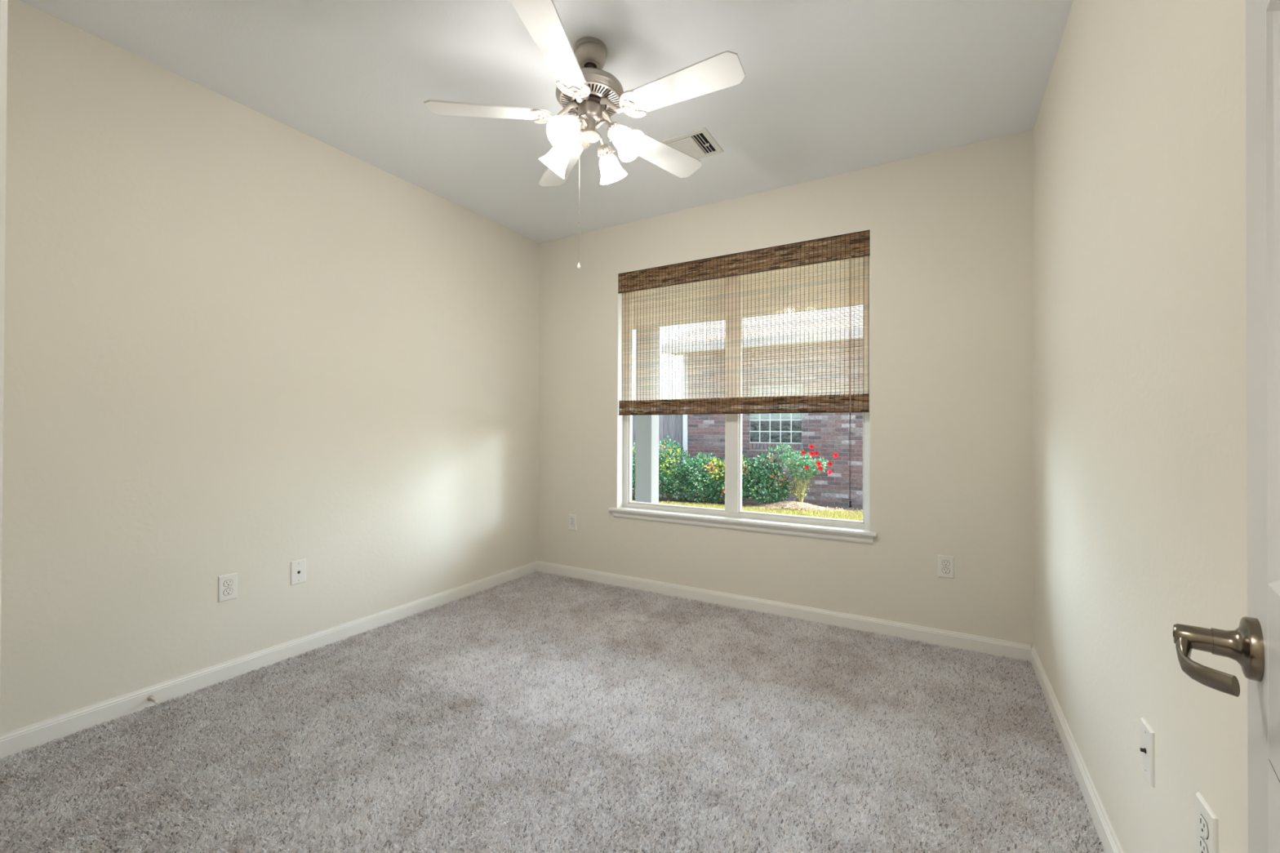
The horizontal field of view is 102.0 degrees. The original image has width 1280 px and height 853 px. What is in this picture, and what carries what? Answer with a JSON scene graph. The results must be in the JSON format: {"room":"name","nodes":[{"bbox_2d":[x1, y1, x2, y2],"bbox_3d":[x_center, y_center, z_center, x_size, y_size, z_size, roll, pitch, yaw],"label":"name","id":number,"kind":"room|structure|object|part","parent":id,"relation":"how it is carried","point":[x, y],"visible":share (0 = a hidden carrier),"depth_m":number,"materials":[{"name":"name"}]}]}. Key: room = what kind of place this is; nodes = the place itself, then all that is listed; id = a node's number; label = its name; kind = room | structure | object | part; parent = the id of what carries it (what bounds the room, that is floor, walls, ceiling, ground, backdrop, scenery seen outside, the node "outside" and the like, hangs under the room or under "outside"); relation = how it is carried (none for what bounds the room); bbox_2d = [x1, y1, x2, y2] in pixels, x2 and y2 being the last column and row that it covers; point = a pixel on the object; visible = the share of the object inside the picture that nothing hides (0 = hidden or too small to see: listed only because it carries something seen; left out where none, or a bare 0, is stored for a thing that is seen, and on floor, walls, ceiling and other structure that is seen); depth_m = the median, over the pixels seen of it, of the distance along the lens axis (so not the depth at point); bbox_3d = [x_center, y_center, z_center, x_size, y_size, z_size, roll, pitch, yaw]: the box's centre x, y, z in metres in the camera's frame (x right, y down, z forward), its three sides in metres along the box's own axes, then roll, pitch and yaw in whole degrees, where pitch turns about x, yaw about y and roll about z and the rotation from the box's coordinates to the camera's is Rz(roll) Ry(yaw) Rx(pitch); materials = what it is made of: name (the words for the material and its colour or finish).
{"room":"empty bedroom","nodes":[
{"label":"empty bedroom","id":0,"kind":"room"},
{"bbox_2d":[0,0,539,734],"bbox_3d":[-2.006,-0.172,2.265,0.120,2.655,4.800,0,0,30],"label":"wall","id":1,"kind":"structure","parent":0,"point":[236,340],"depth_m":2.32,"materials":[{"name":"beige paint"}]},
{"bbox_2d":[146,695,159,704],"bbox_3d":[-1.975,1.112,2.104,0.073,0.020,0.020,0,0,30],"label":"door stop","id":2,"kind":"object","parent":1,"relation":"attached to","point":[149,698],"visible":1,"depth_m":2.10,"materials":[{"name":"silver metal"}]},
{"bbox_2d":[217,572,237,602],"bbox_3d":[-1.877,0.734,2.361,0.008,0.118,0.074,0,0,30],"label":"wall outlet","id":3,"kind":"object","parent":1,"relation":"attached to","point":[227,584],"visible":1,"depth_m":2.36,"materials":[{"name":"white plastic"}]},
{"bbox_2d":[223,587,232,595],"bbox_3d":[-1.876,0.753,2.360,0.001,0.030,0.037,0,0,30],"label":"receptacle","id":4,"kind":"object","parent":3,"relation":"attached to","point":[227,591],"depth_m":2.36,"materials":[{"name":"white plastic"}]},
{"bbox_2d":[223,579,233,586],"bbox_3d":[-1.876,0.714,2.360,0.001,0.030,0.037,0,0,30],"label":"receptacle","id":5,"kind":"object","parent":3,"relation":"attached to","point":[227,583],"depth_m":2.36,"materials":[{"name":"white plastic"}]},
{"bbox_2d":[0,560,538,759],"bbox_3d":[-1.602,1.117,2.830,0.012,0.086,3.120,0,0,30],"label":"baseboard","id":6,"kind":"structure","parent":1,"relation":"attached to","point":[12,742],"depth_m":2.33,"materials":[{"name":"white wood"}]},
{"bbox_2d":[290,559,306,585],"bbox_3d":[-1.727,0.736,2.621,0.007,0.118,0.072,0,0,30],"label":"jack plate","id":7,"kind":"object","parent":1,"relation":"attached to","point":[298,568],"visible":1,"depth_m":2.62,"materials":[{"name":"white plastic"}]},
{"bbox_2d":[18,0,1072,243],"bbox_3d":[-0.561,-1.559,1.436,3.451,0.120,4.800,0,0,30],"label":"ceiling","id":8,"kind":"structure","parent":0,"point":[828,87],"depth_m":2.21,"materials":[{"name":"white paint"}]},
{"bbox_2d":[424,0,745,269],"bbox_3d":[-0.158,-1.056,2.027,1.148,0.877,1.202,0,0,30],"label":"ceiling fan","id":9,"kind":"object","parent":8,"relation":"hanging from","point":[591,95],"visible":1,"depth_m":1.96,"materials":[{"name":"silver metal"}]},
{"bbox_3d":[-0.579,-1.220,2.005,0.469,0.035,0.132,0,0,-6],"label":"blade","id":10,"kind":"part","parent":9,"relation":"part of","materials":[{"name":"white wood"}]},
{"bbox_3d":[-0.273,-1.221,1.672,0.132,0.035,0.469,0,0,12],"label":"blade","id":11,"kind":"part","parent":9,"relation":"part of","materials":[{"name":"white wood"}]},
{"bbox_3d":[-0.346,-1.085,2.124,0.130,0.131,0.123,0,0,30],"label":"lamp shade","id":12,"kind":"part","parent":9,"relation":"part of","materials":[{"name":"white glass"}]},
{"bbox_3d":[-0.333,-1.239,2.034,0.181,0.089,0.125,0,0,-6],"label":"blade arm","id":13,"kind":"part","parent":9,"relation":"part of","materials":[{"name":"silver metal"}]},
{"bbox_3d":[-0.357,-1.217,2.399,0.132,0.035,0.469,0,0,-24],"label":"blade","id":14,"kind":"part","parent":9,"relation":"part of","materials":[{"name":"white"}]},
{"bbox_3d":[-0.273,-1.085,1.900,0.123,0.131,0.130,0,0,30],"label":"lamp shade","id":15,"kind":"part","parent":9,"relation":"part of","materials":[{"name":"white glass"}]},
{"bbox_3d":[-0.210,-1.239,1.899,0.122,0.089,0.190,0,0,30],"label":"blade arm","id":16,"kind":"part","parent":9,"relation":"part of","materials":[{"name":"silver metal"}]},
{"bbox_3d":[-0.240,-0.937,2.043,0.005,0.593,0.005,0,0,-37],"label":"pull chain","id":17,"kind":"part","parent":9,"relation":"part of","materials":[{"name":"silver metal"}]},
{"bbox_3d":[-0.253,-1.238,2.174,0.125,0.089,0.181,0,0,-24],"label":"blade arm","id":18,"kind":"part","parent":9,"relation":"part of","materials":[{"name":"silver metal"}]},
{"bbox_3d":[-0.225,-1.180,1.990,0.021,0.059,0.079,0,0,30],"label":"lamp arm","id":19,"kind":"part","parent":9,"relation":"part of","materials":[{"name":"silver metal"}]},
{"bbox_2d":[559,80,620,119],"bbox_3d":[-0.197,-1.281,2.050,0.244,0.014,0.244,0,0,30],"label":"vent grille","id":20,"kind":"object","parent":9,"relation":"attached to","point":[601,91],"depth_m":2.00,"materials":[{"name":"silver metal"}]},
{"bbox_3d":[-0.197,-1.272,2.050,0.120,0.020,0.120,0,0,30],"label":"rotor plate","id":21,"kind":"part","parent":9,"relation":"part of","materials":[{"name":"silver metal"}]},
{"bbox_3d":[-0.170,-1.179,2.107,0.021,0.059,0.079,0,0,30],"label":"lamp arm","id":22,"kind":"part","parent":9,"relation":"part of","materials":[{"name":"silver metal"}]},
{"bbox_3d":[-0.139,-1.179,2.022,0.079,0.059,0.021,0,0,30],"label":"lamp arm","id":23,"kind":"part","parent":9,"relation":"part of","materials":[{"name":"silver metal"}]},
{"bbox_3d":[-0.122,-1.083,2.197,0.123,0.131,0.130,0,0,30],"label":"lamp shade","id":24,"kind":"part","parent":9,"relation":"part of","materials":[{"name":"white glass"}]},
{"bbox_3d":[-0.075,-1.237,2.137,0.122,0.089,0.189,0,0,30],"label":"blade arm","id":25,"kind":"part","parent":9,"relation":"part of","materials":[{"name":"silver metal"}]},
{"bbox_3d":[-0.077,-1.238,1.982,0.181,0.089,0.125,0,0,30],"label":"blade arm","id":26,"kind":"part","parent":9,"relation":"part of","materials":[{"name":"silver metal"}]},
{"bbox_3d":[-0.049,-1.084,1.973,0.130,0.131,0.123,0,0,30],"label":"lamp shade","id":27,"kind":"part","parent":9,"relation":"part of","materials":[{"name":"white glass"}]},
{"bbox_3d":[0.086,-1.216,2.309,0.469,0.035,0.132,1,0,-42],"label":"blade","id":28,"kind":"part","parent":9,"relation":"part of","materials":[{"name":"white wood"}]},
{"bbox_3d":[0.139,-1.218,1.861,0.469,0.035,0.132,0,0,30],"label":"blade","id":29,"kind":"part","parent":9,"relation":"part of","materials":[{"name":"white wood"}]},
{"bbox_2d":[661,127,723,168],"bbox_3d":[0.228,-1.482,2.781,0.370,0.014,0.256,0,0,30],"label":"ceiling vent","id":30,"kind":"object","parent":8,"relation":"in","point":[699,144],"visible":0.56,"depth_m":2.72,"materials":[{"name":"white metal"}]},
{"bbox_2d":[0,573,1104,852],"bbox_3d":[-0.576,1.231,1.412,3.451,0.150,4.780,0,0,30],"label":"floor","id":31,"kind":"structure","parent":0,"point":[877,845],"depth_m":1.77,"materials":[{"name":"grey carpet"}]},
{"bbox_2d":[0,571,1105,852],"bbox_3d":[-0.229,1.154,2.011,3.207,0.013,3.151,0,0,30],"label":"carpet","id":32,"kind":"structure","parent":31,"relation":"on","point":[262,679],"depth_m":1.86,"materials":[{"name":"grey carpet"}]},
{"bbox_2d":[537,128,1033,647],"bbox_3d":[0.604,-0.156,3.444,3.211,2.655,0.140,0,0,30],"label":"wall","id":33,"kind":"structure","parent":0,"point":[952,253],"depth_m":2.90,"materials":[{"name":"beige paint"}]},
{"bbox_2d":[568,514,576,530],"bbox_3d":[-0.522,0.742,4.005,0.074,0.118,0.008,0,0,30],"label":"wall outlet","id":34,"kind":"object","parent":33,"relation":"attached to","point":[572,518],"visible":1,"depth_m":4.00,"materials":[{"name":"white plastic"}]},
{"bbox_2d":[608,228,876,543],"bbox_3d":[0.593,-0.232,3.434,1.797,1.795,0.179,0,0,30],"label":"window","id":35,"kind":"structure","parent":33,"relation":"in","point":[732,517],"depth_m":3.44,"materials":[{"name":"white plastic"}]},
{"bbox_3d":[0.259,-0.263,3.698,0.773,1.672,0.038,0,0,30],"label":"sash","id":36,"kind":"part","parent":35,"relation":"part of","materials":[{"name":"white plastic"}]},
{"bbox_3d":[0.575,0.610,3.403,1.797,0.022,0.119,0,0,30],"label":"sill","id":37,"kind":"part","parent":35,"relation":"part of","materials":[{"name":"white wood"}]},
{"bbox_2d":[617,229,870,507],"bbox_3d":[0.584,-0.330,3.403,1.707,1.594,0.073,0,0,30],"label":"bamboo shade","id":38,"kind":"object","parent":35,"relation":"attached to","point":[855,245],"visible":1,"depth_m":3.31,"materials":[{"name":"brown wood"}]},
{"bbox_3d":[0.592,-0.641,3.399,1.678,0.939,0.003,0,0,30],"label":"shade panel","id":39,"kind":"part","parent":38,"relation":"part of","materials":[{"name":"beige wicker"}]},
{"bbox_3d":[1.221,-0.535,3.004,0.007,0.907,0.006,0,0,30],"label":"lift cord","id":40,"kind":"part","parent":38,"relation":"part of","materials":[{"name":"brown fabric"}]},
{"bbox_3d":[1.002,-0.262,3.267,0.774,1.672,0.038,0,0,30],"label":"sash","id":41,"kind":"part","parent":35,"relation":"part of","materials":[{"name":"clear glass"}]},
{"bbox_2d":[537,560,1031,662],"bbox_3d":[0.561,1.128,3.371,3.186,0.086,0.012,0,0,30],"label":"baseboard","id":42,"kind":"structure","parent":33,"relation":"attached to","point":[1017,651],"depth_m":3.09,"materials":[{"name":"white wood"}]},
{"bbox_2d":[937,555,954,578],"bbox_3d":[1.628,0.747,2.757,0.074,0.118,0.008,0,0,30],"label":"wall outlet","id":43,"kind":"object","parent":33,"relation":"attached to","point":[945,563],"visible":1,"depth_m":2.75,"materials":[{"name":"white plastic"}]},
{"bbox_2d":[942,567,950,573],"bbox_3d":[1.627,0.766,2.756,0.037,0.030,0.001,0,0,30],"label":"receptacle","id":44,"kind":"object","parent":43,"relation":"attached to","point":[944,570],"depth_m":2.75,"materials":[{"name":"white plastic"}]},
{"bbox_2d":[942,560,950,566],"bbox_3d":[1.627,0.727,2.756,0.037,0.030,0.001,0,0,30],"label":"receptacle","id":45,"kind":"object","parent":43,"relation":"attached to","point":[944,562],"depth_m":2.75,"materials":[{"name":"white plastic"}]},
{"bbox_2d":[1033,0,1248,852],"bbox_3d":[0.875,-0.171,0.592,0.120,2.655,4.800,0,0,30],"label":"wall","id":46,"kind":"structure","parent":0,"point":[1140,473],"depth_m":1.17,"materials":[{"name":"beige paint"}]},
{"bbox_2d":[1031,644,1123,852],"bbox_3d":[1.164,1.118,1.224,0.012,0.086,3.120,0,0,30],"label":"baseboard","id":47,"kind":"structure","parent":46,"relation":"attached to","point":[1107,836],"depth_m":1.68,"materials":[{"name":"white wood"}]},
{"bbox_2d":[1139,717,1155,787],"bbox_3d":[1.120,0.720,1.150,0.014,0.118,0.072,0,0,30],"label":"cable plate","id":48,"kind":"object","parent":46,"relation":"attached to","point":[1147,748],"visible":1,"depth_m":1.14,"materials":[{"name":"white plastic"}]},
{"bbox_2d":[1195,791,1218,852],"bbox_3d":[0.975,0.711,0.893,0.008,0.118,0.074,0,0,30],"label":"wall outlet","id":49,"kind":"object","parent":46,"relation":"attached to","point":[1206,822],"visible":1,"depth_m":0.89,"materials":[{"name":"white plastic"}]},
{"bbox_2d":[1198,836,1208,852],"bbox_3d":[0.973,0.730,0.895,0.003,0.030,0.037,0,0,30],"label":"receptacle","id":50,"kind":"object","parent":49,"relation":"attached to","point":[1202,841],"depth_m":0.89,"materials":[{"name":"white plastic"}]},
{"bbox_2d":[1198,814,1208,839],"bbox_3d":[0.973,0.691,0.895,0.003,0.030,0.037,0,0,30],"label":"receptacle","id":51,"kind":"object","parent":49,"relation":"attached to","point":[1203,820],"depth_m":0.89,"materials":[{"name":"white plastic"}]},
{"bbox_3d":[-1.028,-0.178,0.633,3.211,2.655,0.120,0,0,30],"label":"wall","id":52,"kind":"structure","parent":0,"visible":0},
{"bbox_2d":[0,0,7,693],"bbox_3d":[-0.195,0.082,0.156,0.949,2.136,0.136,0,0,30],"label":"door frame","id":53,"kind":"structure","parent":52,"relation":"attached to","point":[3,3],"depth_m":0.42,"materials":[{"name":"white wood"}]},
{"bbox_2d":[1173,0,1279,852],"bbox_3d":[0.433,0.116,0.325,0.099,2.030,0.773,0,0,42],"label":"door","id":54,"kind":"structure","parent":52,"relation":"in","point":[1255,645],"depth_m":0.54,"materials":[{"name":"white wood"}]},
{"bbox_3d":[0.600,0.248,0.555,0.023,0.044,0.109,0,0,29],"label":"lever","id":55,"kind":"part","parent":54,"relation":"part of","materials":[{"name":"silver metal"}]},
{"bbox_3d":[0.570,-0.132,0.428,0.035,0.578,0.224,0,0,42],"label":"raised panel","id":56,"kind":"part","parent":54,"relation":"part of","materials":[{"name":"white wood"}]},
{"bbox_3d":[0.567,0.615,0.423,0.035,0.565,0.224,0,0,42],"label":"raised panel","id":57,"kind":"part","parent":54,"relation":"part of","materials":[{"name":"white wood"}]},
{"label":"outside","id":58,"kind":"structure","parent":0,"visible":0},
{"bbox_3d":[10.878,1.768,18.735,60.000,0.933,36.650,0,0,30],"label":"ground","id":59,"kind":"structure","parent":58,"visible":0},
{"bbox_2d":[631,406,688,497],"bbox_3d":[-0.772,0.474,11.039,3.979,1.989,0.058,0,0,30],"label":"fence","id":60,"kind":"object","parent":59,"relation":"on","point":[671,425],"visible":0.02,"depth_m":10.23,"materials":[{"name":"grey wood"}]},
{"bbox_2d":[631,500,862,520],"bbox_3d":[0.629,1.293,7.647,7.902,0.309,2.383,0,0,30],"label":"lawn","id":61,"kind":"structure","parent":59,"relation":"on","point":[849,515],"depth_m":7.51,"materials":[{"name":"green plant"}]},
{"bbox_2d":[631,497,862,512],"bbox_3d":[1.721,1.324,8.739,9.200,0.315,1.140,0,0,30],"label":"garden bed","id":62,"kind":"object","parent":59,"relation":"on","point":[665,500],"visible":0.12,"depth_m":8.84,"materials":[{"name":"soil"}]},
{"bbox_2d":[631,443,635,499],"bbox_3d":[-0.137,0.837,9.735,0.860,1.105,0.718,0,0,21],"label":"leafy shrub","id":63,"kind":"object","parent":62,"relation":"on","point":[633,446],"visible":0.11,"depth_m":9.62,"materials":[{"name":"green plant"}]},
{"bbox_2d":[658,435,693,502],"bbox_3d":[0.513,0.757,9.367,1.016,1.198,0.708,0,0,30],"label":"leafy shrub","id":64,"kind":"object","parent":62,"relation":"on","point":[664,472],"visible":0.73,"depth_m":9.21,"materials":[{"name":"green plant"}]},
{"bbox_2d":[680,450,724,503],"bbox_3d":[1.163,0.887,8.937,1.036,0.938,0.692,0,0,43],"label":"leafy shrub","id":65,"kind":"object","parent":62,"relation":"on","point":[708,477],"visible":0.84,"depth_m":8.85,"materials":[{"name":"green plant"}]},
{"bbox_2d":[714,452,761,500],"bbox_3d":[1.653,0.874,8.601,0.791,0.887,0.726,0,0,36],"label":"leafy shrub","id":66,"kind":"object","parent":62,"relation":"on","point":[746,467],"visible":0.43,"depth_m":8.47,"materials":[{"name":"green plant"}]},
{"bbox_2d":[742,500,862,513],"bbox_3d":[2.353,1.238,8.124,2.112,0.177,0.803,0,0,30],"label":"mound","id":67,"kind":"object","parent":62,"relation":"on","point":[786,504],"visible":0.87,"depth_m":7.86,"materials":[{"name":"brown soil"}]},
{"bbox_2d":[743,446,795,504],"bbox_3d":[2.066,0.810,8.310,0.886,0.985,0.589,0,0,30],"label":"leafy shrub","id":68,"kind":"object","parent":67,"relation":"on","point":[780,489],"visible":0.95,"depth_m":8.23,"materials":[{"name":"green plant"}]},
{"bbox_2d":[774,442,838,502],"bbox_3d":[2.533,0.722,7.912,0.974,0.942,0.440,0,0,30],"label":"rose bush","id":69,"kind":"object","parent":67,"relation":"on","point":[802,462],"visible":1,"depth_m":7.91,"materials":[{"name":"green plant"}]},
{"bbox_2d":[808,451,813,456],"bbox_3d":[2.566,0.407,7.732,0.076,0.079,0.024,0,0,30],"label":"flower","id":70,"kind":"object","parent":69,"relation":"on","point":[811,453],"depth_m":7.73,"materials":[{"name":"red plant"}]},
{"bbox_2d":[815,461,821,466],"bbox_3d":[2.646,0.552,7.685,0.077,0.078,0.024,0,0,30],"label":"flower","id":71,"kind":"object","parent":69,"relation":"on","point":[818,463],"depth_m":7.68,"materials":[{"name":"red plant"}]},
{"bbox_2d":[832,453,838,457],"bbox_3d":[2.851,0.422,7.566,0.076,0.078,0.025,0,0,30],"label":"flower","id":72,"kind":"object","parent":69,"relation":"on","point":[835,455],"depth_m":7.56,"materials":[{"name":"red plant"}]},
{"bbox_2d":[661,305,862,506],"bbox_3d":[5.596,-0.974,11.542,7.115,4.897,8.432,0,0,30],"label":"brick house","id":73,"kind":"structure","parent":59,"relation":"on","point":[828,433],"depth_m":8.84,"materials":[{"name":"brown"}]},
{"bbox_3d":[0.983,1.345,4.681,12.000,0.150,2.400,0,0,30],"label":"patio slab","id":74,"kind":"object","parent":59,"relation":"on","visible":0},
{"bbox_2d":[635,324,658,503],"bbox_3d":[0.087,0.037,6.188,0.250,2.475,0.220,0,0,30],"label":"porch column","id":75,"kind":"structure","parent":74,"relation":"on","point":[646,433],"depth_m":6.11,"materials":[{"name":"grey paint"}]},
{"bbox_2d":[632,270,862,328],"bbox_3d":[1.417,-1.342,5.426,12.000,0.285,0.210,0,0,30],"label":"beam","id":76,"kind":"structure","parent":75,"relation":"on","point":[862,270],"depth_m":5.40,"materials":[{"name":"beige paint"}]},
{"bbox_2d":[632,257,862,302],"bbox_3d":[1.016,-0.185,4.737,12.000,3.010,2.790,0,0,30],"label":"porch roof","id":77,"kind":"structure","parent":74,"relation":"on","point":[857,258],"depth_m":5.19,"materials":[{"name":"beige paint"}]}
]}

